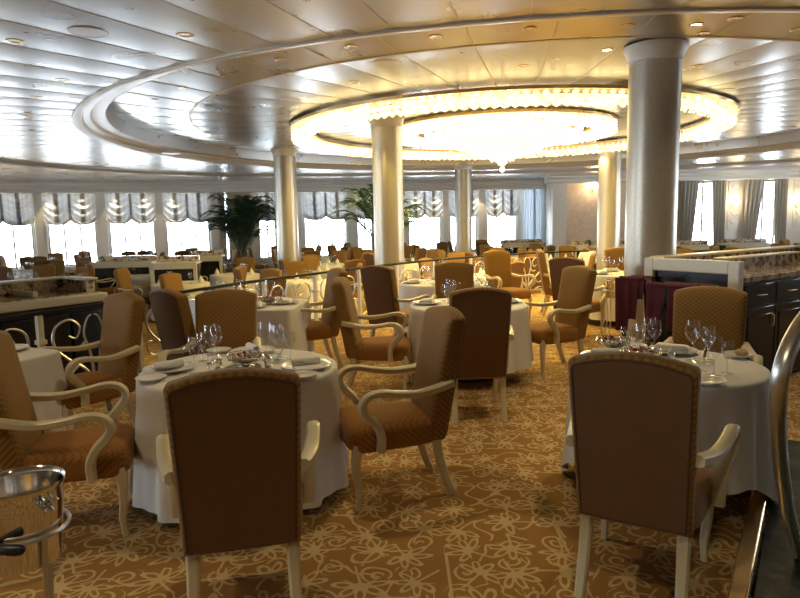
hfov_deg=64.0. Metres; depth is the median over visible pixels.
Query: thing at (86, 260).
armchair
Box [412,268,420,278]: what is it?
tablecloth
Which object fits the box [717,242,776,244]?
countertop
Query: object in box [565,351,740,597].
armchair
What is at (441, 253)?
armchair
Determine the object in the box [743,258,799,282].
countertop
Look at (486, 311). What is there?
armchair
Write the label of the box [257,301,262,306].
folded napkin
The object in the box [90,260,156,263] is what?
countertop
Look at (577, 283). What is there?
armchair
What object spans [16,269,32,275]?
tablecloth
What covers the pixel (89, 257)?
armchair
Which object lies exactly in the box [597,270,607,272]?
folded napkin
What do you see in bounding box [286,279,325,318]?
tablecloth
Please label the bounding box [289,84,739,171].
crystal chandelier
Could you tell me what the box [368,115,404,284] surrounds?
column
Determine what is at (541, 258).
armchair
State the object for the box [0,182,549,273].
wall
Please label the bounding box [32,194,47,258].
trim
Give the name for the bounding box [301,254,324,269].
armchair
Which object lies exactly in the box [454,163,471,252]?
column
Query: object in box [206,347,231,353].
bread plate
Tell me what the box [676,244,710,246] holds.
countertop
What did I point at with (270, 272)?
armchair
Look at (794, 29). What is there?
recessed light
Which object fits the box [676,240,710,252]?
station
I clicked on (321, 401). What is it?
tablecloth
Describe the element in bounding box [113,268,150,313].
armchair
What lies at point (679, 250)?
armchair
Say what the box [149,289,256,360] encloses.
armchair
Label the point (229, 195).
trim
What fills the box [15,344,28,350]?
dinner plate
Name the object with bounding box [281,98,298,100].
grille
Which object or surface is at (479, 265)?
armchair
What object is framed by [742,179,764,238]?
curtain
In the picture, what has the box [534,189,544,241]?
curtain
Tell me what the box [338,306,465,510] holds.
armchair
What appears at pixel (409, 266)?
tablecloth
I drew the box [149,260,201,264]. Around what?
countertop
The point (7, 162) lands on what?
trim
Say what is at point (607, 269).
folded napkin
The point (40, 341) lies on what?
balustrade
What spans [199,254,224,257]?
countertop
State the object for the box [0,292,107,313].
countertop
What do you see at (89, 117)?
trim
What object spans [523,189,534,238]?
curtain
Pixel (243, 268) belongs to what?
armchair
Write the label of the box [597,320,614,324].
dining table
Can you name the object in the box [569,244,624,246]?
countertop
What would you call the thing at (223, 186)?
trim
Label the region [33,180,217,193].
trim
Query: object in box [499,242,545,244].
countertop
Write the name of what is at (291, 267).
armchair
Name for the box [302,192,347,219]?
window shade
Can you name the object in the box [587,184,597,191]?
wall sconce
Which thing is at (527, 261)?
armchair
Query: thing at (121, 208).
window shade
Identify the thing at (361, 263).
armchair
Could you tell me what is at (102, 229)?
trim
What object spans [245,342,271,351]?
rolled napkin
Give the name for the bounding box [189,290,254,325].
tablecloth
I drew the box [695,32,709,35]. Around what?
recessed light
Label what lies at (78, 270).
armchair
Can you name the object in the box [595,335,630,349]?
bowl
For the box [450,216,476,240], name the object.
window
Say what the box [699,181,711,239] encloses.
window
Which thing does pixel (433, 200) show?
window shade
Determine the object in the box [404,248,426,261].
armchair
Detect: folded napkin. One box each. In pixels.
[198,275,203,282]
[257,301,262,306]
[277,297,292,302]
[406,278,418,281]
[419,298,433,302]
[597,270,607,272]
[604,268,618,270]
[654,342,689,352]
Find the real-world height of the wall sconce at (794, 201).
0.270 m
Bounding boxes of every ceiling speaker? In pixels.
[67,26,108,37]
[161,153,179,154]
[203,132,219,133]
[280,97,299,100]
[371,60,396,65]
[707,88,736,93]
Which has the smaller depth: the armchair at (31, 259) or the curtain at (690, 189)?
the armchair at (31, 259)
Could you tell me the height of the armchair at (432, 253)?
1.108 m
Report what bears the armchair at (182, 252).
on the floor
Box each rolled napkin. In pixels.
[151,359,184,369]
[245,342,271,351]
[291,356,322,370]
[588,348,619,352]
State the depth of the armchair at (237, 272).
12.65 m
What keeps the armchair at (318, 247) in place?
on the floor
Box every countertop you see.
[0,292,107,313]
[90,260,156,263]
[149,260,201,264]
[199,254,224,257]
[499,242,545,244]
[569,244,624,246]
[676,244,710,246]
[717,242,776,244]
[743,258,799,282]
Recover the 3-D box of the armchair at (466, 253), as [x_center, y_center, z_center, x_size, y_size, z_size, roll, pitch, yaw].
[1.916,-0.744,17.424,0.701,1.108,0.725,3,8,31]
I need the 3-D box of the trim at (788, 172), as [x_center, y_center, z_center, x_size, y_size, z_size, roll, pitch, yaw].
[11.071,-4.550,22.817,11.680,0.620,0.850,-1,7,0]
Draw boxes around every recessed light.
[5,39,24,42]
[55,78,68,81]
[176,32,193,37]
[429,35,442,38]
[523,26,536,30]
[600,48,613,51]
[621,23,635,27]
[689,22,703,26]
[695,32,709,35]
[727,16,742,20]
[790,28,799,31]
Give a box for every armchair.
[0,255,19,275]
[0,266,13,280]
[0,330,134,536]
[19,256,30,269]
[29,256,47,268]
[30,260,50,274]
[32,264,54,277]
[39,292,144,434]
[48,253,63,259]
[49,259,64,275]
[65,253,87,275]
[67,256,91,274]
[73,254,80,266]
[74,267,86,275]
[76,261,86,268]
[77,257,89,263]
[77,273,89,276]
[85,263,118,294]
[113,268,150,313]
[121,251,135,255]
[137,250,146,254]
[146,250,153,254]
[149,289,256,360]
[156,367,319,597]
[157,289,260,361]
[158,273,190,295]
[174,250,189,255]
[185,248,197,253]
[221,265,246,288]
[224,250,238,272]
[233,267,258,289]
[236,257,254,271]
[247,248,267,268]
[256,268,281,291]
[259,277,286,298]
[270,245,277,254]
[271,249,277,268]
[278,259,310,278]
[284,261,306,278]
[300,268,347,365]
[301,247,314,255]
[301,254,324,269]
[301,255,317,278]
[304,250,324,262]
[315,245,321,256]
[327,245,336,261]
[331,248,351,261]
[331,277,410,394]
[332,250,346,265]
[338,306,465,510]
[340,246,352,259]
[343,252,370,268]
[345,259,364,305]
[350,262,362,312]
[351,247,362,258]
[360,265,430,336]
[364,253,374,265]
[404,246,413,261]
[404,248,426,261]
[408,245,426,257]
[418,258,430,278]
[427,249,438,264]
[431,262,473,298]
[436,242,447,256]
[437,250,446,262]
[447,252,464,262]
[448,241,453,252]
[449,287,513,423]
[461,252,474,266]
[474,242,488,260]
[475,240,486,248]
[475,257,484,272]
[479,244,490,255]
[482,261,523,287]
[483,250,535,318]
[489,247,504,250]
[517,247,526,261]
[521,257,549,292]
[521,266,596,376]
[528,243,541,250]
[536,249,551,315]
[544,245,555,257]
[549,257,607,333]
[559,245,574,257]
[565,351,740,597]
[582,248,596,269]
[588,253,595,268]
[604,247,624,270]
[663,286,762,365]
[676,248,692,253]
[724,247,740,249]
[771,243,788,246]
[780,239,789,244]
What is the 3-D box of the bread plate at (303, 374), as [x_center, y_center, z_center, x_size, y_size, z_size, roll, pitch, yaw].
[-0.551,0.431,3.614,0.171,0.022,0.171,-1,7,0]
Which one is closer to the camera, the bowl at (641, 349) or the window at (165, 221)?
the bowl at (641, 349)
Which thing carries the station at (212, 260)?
on the floor
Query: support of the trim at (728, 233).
attached to the wall at (582, 204)
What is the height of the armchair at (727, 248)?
1.108 m
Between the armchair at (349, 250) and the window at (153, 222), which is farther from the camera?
the window at (153, 222)
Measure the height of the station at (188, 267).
1.255 m
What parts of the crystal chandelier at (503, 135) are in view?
dish frame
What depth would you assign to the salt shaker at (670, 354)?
3.77 m
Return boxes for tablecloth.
[14,275,32,279]
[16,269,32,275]
[17,347,75,431]
[130,274,150,305]
[132,349,349,522]
[150,281,210,320]
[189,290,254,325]
[209,272,259,293]
[256,299,314,351]
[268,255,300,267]
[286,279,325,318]
[299,258,327,262]
[311,269,357,300]
[320,262,344,268]
[398,279,480,331]
[404,263,418,277]
[407,298,533,373]
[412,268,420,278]
[474,273,486,286]
[522,267,550,293]
[561,347,778,503]
[589,271,623,321]
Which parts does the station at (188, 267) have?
frame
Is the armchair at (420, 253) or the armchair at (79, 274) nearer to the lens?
the armchair at (79, 274)
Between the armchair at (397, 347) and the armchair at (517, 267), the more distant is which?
the armchair at (517, 267)
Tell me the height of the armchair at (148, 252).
1.108 m
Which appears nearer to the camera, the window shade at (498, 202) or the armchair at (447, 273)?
the armchair at (447, 273)
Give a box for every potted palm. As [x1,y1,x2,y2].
[198,194,275,257]
[324,184,431,257]
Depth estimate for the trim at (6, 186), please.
21.73 m
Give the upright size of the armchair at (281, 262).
1.108 m
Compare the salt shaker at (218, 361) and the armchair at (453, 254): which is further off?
the armchair at (453, 254)
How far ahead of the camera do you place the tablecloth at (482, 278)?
13.44 m
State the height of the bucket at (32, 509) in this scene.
0.955 m
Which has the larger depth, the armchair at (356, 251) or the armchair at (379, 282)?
the armchair at (356, 251)
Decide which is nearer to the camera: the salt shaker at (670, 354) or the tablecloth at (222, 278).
the salt shaker at (670, 354)
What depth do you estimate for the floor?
3.33 m
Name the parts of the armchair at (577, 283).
armrest, leg, seat, leg, armrest, backrest, leg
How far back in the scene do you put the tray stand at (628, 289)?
6.27 m
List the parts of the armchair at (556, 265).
panel, backrest, seat, armrest, leg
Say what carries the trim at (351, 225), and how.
attached to the wall at (519, 218)
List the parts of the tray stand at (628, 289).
leg frame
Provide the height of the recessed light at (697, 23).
0.008 m
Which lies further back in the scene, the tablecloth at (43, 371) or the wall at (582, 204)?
the wall at (582, 204)
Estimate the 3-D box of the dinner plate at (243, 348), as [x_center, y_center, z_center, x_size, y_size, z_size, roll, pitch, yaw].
[-0.995,0.352,4.325,0.302,0.022,0.302,-1,7,0]
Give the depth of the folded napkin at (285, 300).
6.87 m
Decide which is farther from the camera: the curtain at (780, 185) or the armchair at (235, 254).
the curtain at (780, 185)
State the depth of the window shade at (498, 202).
27.39 m
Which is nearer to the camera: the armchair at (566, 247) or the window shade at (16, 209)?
the armchair at (566, 247)
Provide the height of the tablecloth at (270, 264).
0.725 m
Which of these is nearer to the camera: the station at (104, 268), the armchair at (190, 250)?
the station at (104, 268)
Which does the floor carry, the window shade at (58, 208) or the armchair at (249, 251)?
the armchair at (249, 251)
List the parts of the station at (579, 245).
frame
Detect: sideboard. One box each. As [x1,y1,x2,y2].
[0,275,107,373]
[642,245,799,372]
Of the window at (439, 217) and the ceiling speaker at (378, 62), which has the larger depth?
the window at (439, 217)
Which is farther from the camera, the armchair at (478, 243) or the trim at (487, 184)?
the trim at (487, 184)
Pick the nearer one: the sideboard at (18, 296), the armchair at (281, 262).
the sideboard at (18, 296)
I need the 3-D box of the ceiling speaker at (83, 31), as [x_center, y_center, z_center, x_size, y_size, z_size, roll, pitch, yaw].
[-2.563,-2.193,5.257,0.310,0.009,0.310,-1,7,0]
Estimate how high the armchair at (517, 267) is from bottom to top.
1.108 m
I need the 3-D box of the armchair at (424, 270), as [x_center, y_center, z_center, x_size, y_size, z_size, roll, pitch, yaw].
[0.829,-0.385,14.688,0.725,1.108,0.701,4,9,38]
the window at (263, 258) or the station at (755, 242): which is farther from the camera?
the window at (263, 258)
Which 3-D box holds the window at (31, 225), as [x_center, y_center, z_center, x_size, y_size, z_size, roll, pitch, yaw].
[-13.885,-2.325,22.405,1.943,2.665,0.370,-6,9,-35]
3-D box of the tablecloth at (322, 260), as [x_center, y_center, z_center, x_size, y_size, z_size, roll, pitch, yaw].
[-2.936,-0.964,21.242,1.286,0.725,1.286,-2,7,-5]
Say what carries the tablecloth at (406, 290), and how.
on the dining table
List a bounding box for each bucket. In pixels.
[0,465,71,597]
[602,279,621,334]
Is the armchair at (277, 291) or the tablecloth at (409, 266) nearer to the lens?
the armchair at (277, 291)
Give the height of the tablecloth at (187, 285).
0.725 m
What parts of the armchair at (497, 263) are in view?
armrest, backrest, seat, armrest, leg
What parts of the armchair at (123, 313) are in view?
leg, armrest, seat, armrest, leg, backrest, leg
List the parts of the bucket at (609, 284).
leg, leg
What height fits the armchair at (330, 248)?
1.108 m
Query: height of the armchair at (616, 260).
1.108 m
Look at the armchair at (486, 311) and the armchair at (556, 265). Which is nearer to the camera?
the armchair at (486, 311)
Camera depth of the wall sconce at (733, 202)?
23.11 m
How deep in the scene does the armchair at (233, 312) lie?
5.11 m
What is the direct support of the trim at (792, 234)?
attached to the wall at (582, 204)
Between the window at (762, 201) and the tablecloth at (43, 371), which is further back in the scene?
the window at (762, 201)
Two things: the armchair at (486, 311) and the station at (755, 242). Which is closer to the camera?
the armchair at (486, 311)
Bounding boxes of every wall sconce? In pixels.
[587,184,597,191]
[728,199,739,206]
[793,199,799,206]
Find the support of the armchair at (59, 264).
on the floor
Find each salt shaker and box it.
[214,355,222,369]
[264,353,271,367]
[667,349,674,358]
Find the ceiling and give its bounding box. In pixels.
[0,0,799,180]
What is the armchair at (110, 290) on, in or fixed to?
on the floor
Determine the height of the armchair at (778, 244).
1.108 m
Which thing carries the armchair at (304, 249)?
on the floor
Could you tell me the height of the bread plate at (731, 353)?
0.022 m
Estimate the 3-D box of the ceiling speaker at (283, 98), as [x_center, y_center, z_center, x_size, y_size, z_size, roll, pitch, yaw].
[-1.658,-3.013,9.645,0.300,0.009,0.300,-1,7,0]
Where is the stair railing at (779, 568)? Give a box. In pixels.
[726,311,799,597]
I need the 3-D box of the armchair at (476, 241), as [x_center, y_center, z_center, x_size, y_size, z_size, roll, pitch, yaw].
[3.360,-1.899,26.542,0.701,1.108,0.725,0,7,8]
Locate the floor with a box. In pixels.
[0,272,799,597]
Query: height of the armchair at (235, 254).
1.108 m
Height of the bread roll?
0.046 m
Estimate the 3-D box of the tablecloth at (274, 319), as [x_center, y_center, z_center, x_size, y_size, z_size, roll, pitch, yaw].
[-1.532,0.391,6.978,1.052,0.675,1.053,0,7,6]
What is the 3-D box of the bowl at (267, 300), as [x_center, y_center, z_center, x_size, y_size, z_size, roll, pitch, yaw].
[-1.420,0.010,6.881,0.223,0.095,0.223,1,7,15]
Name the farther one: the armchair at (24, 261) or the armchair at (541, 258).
the armchair at (24, 261)
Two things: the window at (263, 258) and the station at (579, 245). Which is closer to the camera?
the station at (579, 245)
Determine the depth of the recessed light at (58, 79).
6.96 m
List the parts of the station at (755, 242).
frame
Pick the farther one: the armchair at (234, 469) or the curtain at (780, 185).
the curtain at (780, 185)
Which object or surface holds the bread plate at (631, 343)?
on the tablecloth at (742, 401)
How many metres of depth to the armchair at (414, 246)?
22.73 m
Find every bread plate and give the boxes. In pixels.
[135,373,166,382]
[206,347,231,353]
[293,370,316,379]
[624,342,646,347]
[701,375,726,385]
[724,350,754,357]
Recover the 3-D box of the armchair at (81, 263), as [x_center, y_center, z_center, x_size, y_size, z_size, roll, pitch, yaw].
[-8.382,-0.400,16.304,0.725,1.108,0.701,-2,7,-10]
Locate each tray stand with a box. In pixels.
[615,275,655,346]
[646,281,718,344]
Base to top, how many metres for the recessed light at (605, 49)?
0.008 m
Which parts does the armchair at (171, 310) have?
panel, backrest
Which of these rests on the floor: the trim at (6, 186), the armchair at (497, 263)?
the armchair at (497, 263)
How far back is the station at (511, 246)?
23.42 m
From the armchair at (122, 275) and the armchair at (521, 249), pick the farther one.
the armchair at (521, 249)
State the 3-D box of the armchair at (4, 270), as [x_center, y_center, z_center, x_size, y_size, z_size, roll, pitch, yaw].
[-9.304,-0.256,15.290,0.701,1.108,0.725,-1,7,1]
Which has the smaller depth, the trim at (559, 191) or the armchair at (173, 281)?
the armchair at (173, 281)
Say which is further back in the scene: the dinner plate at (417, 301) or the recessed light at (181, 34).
the dinner plate at (417, 301)
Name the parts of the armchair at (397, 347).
backrest, leg, leg, armrest, armrest, seat, leg, leg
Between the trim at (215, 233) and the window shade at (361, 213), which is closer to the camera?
the trim at (215, 233)
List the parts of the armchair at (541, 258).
panel, leg, backrest, leg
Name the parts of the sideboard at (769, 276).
panel, frame, door, drawer, door, drawer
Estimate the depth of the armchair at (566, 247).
19.62 m
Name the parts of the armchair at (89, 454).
backrest, armrest, seat, armrest, leg, leg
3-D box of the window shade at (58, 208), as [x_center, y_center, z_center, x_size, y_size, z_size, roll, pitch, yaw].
[-11.927,-3.240,23.102,1.720,1.142,0.353,-4,8,-21]
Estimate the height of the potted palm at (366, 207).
2.758 m
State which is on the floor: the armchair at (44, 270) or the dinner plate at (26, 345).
the armchair at (44, 270)
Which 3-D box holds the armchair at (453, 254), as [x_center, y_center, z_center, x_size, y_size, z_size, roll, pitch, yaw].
[1.387,-0.661,16.840,0.701,1.108,0.725,2,8,25]
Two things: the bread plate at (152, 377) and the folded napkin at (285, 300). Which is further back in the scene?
the folded napkin at (285, 300)
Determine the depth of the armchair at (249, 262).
16.68 m
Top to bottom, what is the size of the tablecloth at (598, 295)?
0.655 m
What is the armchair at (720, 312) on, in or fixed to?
on the floor
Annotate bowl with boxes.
[226,349,263,367]
[257,296,277,304]
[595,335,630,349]
[623,345,661,355]
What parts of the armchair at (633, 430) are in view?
armrest, leg, leg, panel, backrest, leg, seat, leg, armrest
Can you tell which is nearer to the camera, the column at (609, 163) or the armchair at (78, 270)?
the armchair at (78, 270)
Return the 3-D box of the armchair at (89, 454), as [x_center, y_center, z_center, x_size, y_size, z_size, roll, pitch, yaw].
[-1.837,0.704,3.449,0.728,1.108,0.721,-3,7,-17]
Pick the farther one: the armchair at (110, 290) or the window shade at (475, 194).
the window shade at (475, 194)
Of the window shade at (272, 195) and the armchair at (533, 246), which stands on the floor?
the armchair at (533, 246)
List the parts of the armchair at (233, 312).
armrest, backrest, armrest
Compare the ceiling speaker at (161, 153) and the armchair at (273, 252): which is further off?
the armchair at (273, 252)
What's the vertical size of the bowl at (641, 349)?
0.095 m
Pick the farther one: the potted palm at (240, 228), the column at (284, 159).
the potted palm at (240, 228)
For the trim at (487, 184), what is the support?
attached to the wall at (519, 218)
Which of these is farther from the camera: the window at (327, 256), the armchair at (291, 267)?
the window at (327, 256)
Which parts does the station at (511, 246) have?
frame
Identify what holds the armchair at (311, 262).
on the floor
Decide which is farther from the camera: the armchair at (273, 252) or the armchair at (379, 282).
the armchair at (273, 252)
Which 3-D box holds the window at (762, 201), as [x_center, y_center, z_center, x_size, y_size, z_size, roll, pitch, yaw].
[13.549,-3.002,23.447,1.420,2.665,0.370,-1,7,0]
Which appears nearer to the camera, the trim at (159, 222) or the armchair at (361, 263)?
the armchair at (361, 263)
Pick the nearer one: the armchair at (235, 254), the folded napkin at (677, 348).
the folded napkin at (677, 348)
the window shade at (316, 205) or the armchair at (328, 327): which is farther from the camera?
the window shade at (316, 205)
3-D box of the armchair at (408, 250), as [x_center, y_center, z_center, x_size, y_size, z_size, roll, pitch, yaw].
[0.080,-1.242,21.750,0.701,1.108,0.725,4,9,38]
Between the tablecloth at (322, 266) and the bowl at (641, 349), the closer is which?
the bowl at (641, 349)
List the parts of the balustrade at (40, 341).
scroll panel, post, scroll panel, post, scroll panel, post, scroll panel, handrail, post, scroll panel, rail, post, post, scroll panel, post, scroll panel, scroll panel, post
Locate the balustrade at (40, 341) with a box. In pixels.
[0,250,588,375]
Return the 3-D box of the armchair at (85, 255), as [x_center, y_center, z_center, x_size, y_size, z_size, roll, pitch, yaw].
[-10.610,-0.933,20.980,0.725,1.108,0.701,-2,7,-10]
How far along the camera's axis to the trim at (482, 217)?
27.52 m
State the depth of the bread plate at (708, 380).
3.33 m
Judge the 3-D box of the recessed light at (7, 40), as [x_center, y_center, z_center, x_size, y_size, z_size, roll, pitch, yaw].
[-3.290,-2.205,5.469,0.144,0.008,0.144,-1,7,0]
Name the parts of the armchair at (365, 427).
leg, armrest, seat, armrest, leg, backrest, leg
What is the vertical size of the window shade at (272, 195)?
1.142 m
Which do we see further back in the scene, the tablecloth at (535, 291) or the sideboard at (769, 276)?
the tablecloth at (535, 291)
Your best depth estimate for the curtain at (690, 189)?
23.20 m
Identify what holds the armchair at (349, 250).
on the floor
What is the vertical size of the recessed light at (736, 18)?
0.008 m
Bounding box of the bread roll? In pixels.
[735,348,748,355]
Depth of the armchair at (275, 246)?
24.59 m
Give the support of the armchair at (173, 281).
on the floor
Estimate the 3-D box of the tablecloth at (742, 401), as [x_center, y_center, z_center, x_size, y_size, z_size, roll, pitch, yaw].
[1.579,0.747,3.834,1.209,0.735,1.210,-1,7,-2]
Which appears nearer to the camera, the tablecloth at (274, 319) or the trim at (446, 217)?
the tablecloth at (274, 319)
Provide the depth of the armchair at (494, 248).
19.31 m
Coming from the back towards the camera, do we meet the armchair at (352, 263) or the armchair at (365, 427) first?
the armchair at (352, 263)
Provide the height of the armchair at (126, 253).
1.108 m
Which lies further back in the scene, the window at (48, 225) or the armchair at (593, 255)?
the window at (48, 225)
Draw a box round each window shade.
[0,193,34,225]
[42,193,96,224]
[104,193,155,223]
[162,193,210,222]
[256,192,275,220]
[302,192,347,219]
[356,192,371,218]
[406,191,442,217]
[449,190,478,216]
[486,190,518,216]
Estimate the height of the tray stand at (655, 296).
1.048 m
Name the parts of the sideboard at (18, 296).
door, door, door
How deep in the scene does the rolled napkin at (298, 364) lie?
3.83 m
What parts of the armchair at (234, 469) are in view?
armrest, leg, backrest, panel, leg, seat, armrest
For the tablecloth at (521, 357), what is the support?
on the dining table
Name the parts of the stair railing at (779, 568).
handrail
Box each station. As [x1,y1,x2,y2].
[90,255,156,301]
[149,255,201,284]
[195,250,224,281]
[499,239,545,253]
[569,240,624,257]
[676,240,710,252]
[717,238,776,250]
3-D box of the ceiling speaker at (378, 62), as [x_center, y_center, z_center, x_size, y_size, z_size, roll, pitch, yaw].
[-0.189,-2.784,7.553,0.300,0.009,0.300,-1,7,0]
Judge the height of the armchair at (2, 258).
1.108 m
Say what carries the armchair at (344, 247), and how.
on the floor
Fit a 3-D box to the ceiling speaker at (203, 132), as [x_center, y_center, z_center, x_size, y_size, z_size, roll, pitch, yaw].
[-3.846,-3.395,13.092,0.340,0.009,0.340,-1,7,0]
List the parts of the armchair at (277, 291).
panel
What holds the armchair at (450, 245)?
on the floor
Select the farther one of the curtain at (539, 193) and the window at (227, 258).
the curtain at (539, 193)
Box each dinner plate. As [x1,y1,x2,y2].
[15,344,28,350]
[142,361,194,373]
[230,345,274,353]
[271,300,298,303]
[280,359,330,370]
[412,300,440,304]
[647,345,697,354]
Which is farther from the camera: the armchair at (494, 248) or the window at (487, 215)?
the window at (487, 215)
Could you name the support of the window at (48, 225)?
in the wall at (519, 218)
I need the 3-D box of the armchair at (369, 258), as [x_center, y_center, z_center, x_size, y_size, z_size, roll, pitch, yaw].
[-0.586,-0.736,17.759,0.725,1.108,0.701,-7,9,-37]
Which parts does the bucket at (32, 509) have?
leg, handle knob, leg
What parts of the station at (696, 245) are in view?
frame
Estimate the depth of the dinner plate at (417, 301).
6.61 m
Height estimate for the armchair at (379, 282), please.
1.108 m
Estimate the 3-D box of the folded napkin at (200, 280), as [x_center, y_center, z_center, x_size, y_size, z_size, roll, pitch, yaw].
[-4.181,-0.421,13.455,0.125,0.150,0.097,-1,7,-2]
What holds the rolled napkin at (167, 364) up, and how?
on the dinner plate at (187, 365)
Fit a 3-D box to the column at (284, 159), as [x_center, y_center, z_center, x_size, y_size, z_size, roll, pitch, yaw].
[-2.939,-1.940,16.681,0.681,3.840,0.681,-7,9,-40]
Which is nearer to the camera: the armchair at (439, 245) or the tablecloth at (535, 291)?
the tablecloth at (535, 291)
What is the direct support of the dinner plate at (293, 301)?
on the tablecloth at (274, 319)
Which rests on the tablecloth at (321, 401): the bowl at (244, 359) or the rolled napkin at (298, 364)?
the bowl at (244, 359)
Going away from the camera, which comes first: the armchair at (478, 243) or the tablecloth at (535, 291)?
the tablecloth at (535, 291)
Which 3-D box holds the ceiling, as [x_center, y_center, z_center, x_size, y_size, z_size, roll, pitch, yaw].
[0.180,-3.502,13.020,52.500,0.587,48.000,-1,7,0]
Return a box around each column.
[271,148,299,269]
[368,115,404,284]
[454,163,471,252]
[596,140,622,270]
[623,38,688,342]
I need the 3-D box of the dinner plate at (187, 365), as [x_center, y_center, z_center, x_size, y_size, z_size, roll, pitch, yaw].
[-1.390,0.418,3.856,0.302,0.022,0.302,-1,7,0]
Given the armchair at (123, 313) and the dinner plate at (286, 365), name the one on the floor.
the armchair at (123, 313)
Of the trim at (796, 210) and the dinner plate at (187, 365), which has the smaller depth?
the dinner plate at (187, 365)
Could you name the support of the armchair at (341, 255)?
on the floor
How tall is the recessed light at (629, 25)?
0.008 m
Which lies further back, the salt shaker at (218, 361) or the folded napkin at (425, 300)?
the folded napkin at (425, 300)
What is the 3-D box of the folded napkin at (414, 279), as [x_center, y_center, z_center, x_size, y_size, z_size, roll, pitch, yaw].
[0.175,-0.258,8.892,0.142,0.049,0.200,-2,7,-10]
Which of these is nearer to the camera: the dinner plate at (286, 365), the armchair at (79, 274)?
the dinner plate at (286, 365)
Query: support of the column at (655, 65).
on the floor
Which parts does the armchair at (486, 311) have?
leg, seat, backrest, panel, leg, leg, armrest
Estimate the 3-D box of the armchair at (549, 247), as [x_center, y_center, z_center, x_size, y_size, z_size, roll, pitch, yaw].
[4.534,-1.163,20.389,0.701,1.108,0.725,-8,10,-42]
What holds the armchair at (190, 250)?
on the floor
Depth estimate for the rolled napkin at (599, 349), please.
3.93 m
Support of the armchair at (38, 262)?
on the floor
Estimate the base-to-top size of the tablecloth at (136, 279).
0.725 m
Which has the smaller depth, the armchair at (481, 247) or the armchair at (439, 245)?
the armchair at (481, 247)
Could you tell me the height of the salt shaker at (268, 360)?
0.088 m
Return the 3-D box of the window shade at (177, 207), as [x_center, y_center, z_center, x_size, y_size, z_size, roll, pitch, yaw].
[-8.157,-3.490,24.523,1.738,1.142,0.353,-4,8,-21]
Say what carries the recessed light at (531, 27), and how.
in the ceiling
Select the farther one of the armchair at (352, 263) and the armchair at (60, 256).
the armchair at (60, 256)
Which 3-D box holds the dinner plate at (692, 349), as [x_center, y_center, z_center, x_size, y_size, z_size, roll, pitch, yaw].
[1.736,0.328,4.084,0.302,0.022,0.302,-1,7,0]
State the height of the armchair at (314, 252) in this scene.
1.108 m
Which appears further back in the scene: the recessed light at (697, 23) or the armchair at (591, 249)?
the armchair at (591, 249)
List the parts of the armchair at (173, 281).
backrest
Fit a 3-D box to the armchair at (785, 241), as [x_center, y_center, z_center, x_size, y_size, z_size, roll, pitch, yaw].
[12.901,-1.402,20.970,0.701,1.108,0.725,-6,9,-35]
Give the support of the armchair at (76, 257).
on the floor
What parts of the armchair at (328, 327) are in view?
armrest, armrest, seat, leg, backrest, leg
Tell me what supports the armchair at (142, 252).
on the floor
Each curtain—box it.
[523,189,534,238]
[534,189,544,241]
[677,181,680,238]
[680,181,699,240]
[712,180,726,248]
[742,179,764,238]
[774,179,788,243]
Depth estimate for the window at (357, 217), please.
27.22 m
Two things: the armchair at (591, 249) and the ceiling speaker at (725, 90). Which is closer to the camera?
the ceiling speaker at (725, 90)
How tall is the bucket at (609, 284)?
0.794 m
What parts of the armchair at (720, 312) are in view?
armrest, backrest, armrest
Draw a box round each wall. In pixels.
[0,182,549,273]
[550,181,709,244]
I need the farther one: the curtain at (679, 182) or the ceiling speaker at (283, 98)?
the curtain at (679, 182)
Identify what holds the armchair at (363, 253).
on the floor
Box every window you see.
[12,224,34,270]
[47,222,98,267]
[109,222,155,255]
[165,221,210,255]
[223,194,229,261]
[258,220,276,259]
[304,218,345,257]
[357,217,372,249]
[408,217,440,248]
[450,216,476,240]
[487,215,515,246]
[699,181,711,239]
[759,180,773,242]
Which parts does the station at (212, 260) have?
frame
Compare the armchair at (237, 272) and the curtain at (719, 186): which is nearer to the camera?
the armchair at (237, 272)
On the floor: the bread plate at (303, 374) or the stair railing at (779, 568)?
the stair railing at (779, 568)
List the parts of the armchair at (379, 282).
leg, panel, backrest, seat, armrest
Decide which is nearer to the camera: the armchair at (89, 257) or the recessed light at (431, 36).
the recessed light at (431, 36)
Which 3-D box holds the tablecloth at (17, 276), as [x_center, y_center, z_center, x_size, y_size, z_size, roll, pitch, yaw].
[-9.423,-0.220,16.267,1.286,0.725,1.286,5,10,43]
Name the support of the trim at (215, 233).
attached to the wall at (519, 218)
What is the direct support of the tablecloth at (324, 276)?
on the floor
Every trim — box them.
[0,158,799,177]
[0,180,40,193]
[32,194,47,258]
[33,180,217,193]
[72,7,799,170]
[95,193,109,255]
[153,193,166,255]
[188,36,799,157]
[210,193,220,249]
[218,181,372,192]
[225,192,251,267]
[344,192,357,246]
[403,178,543,191]
[442,191,450,252]
[476,190,487,239]
[544,166,799,183]
[550,183,568,257]
[724,180,743,245]
[786,179,799,244]
[792,181,799,227]

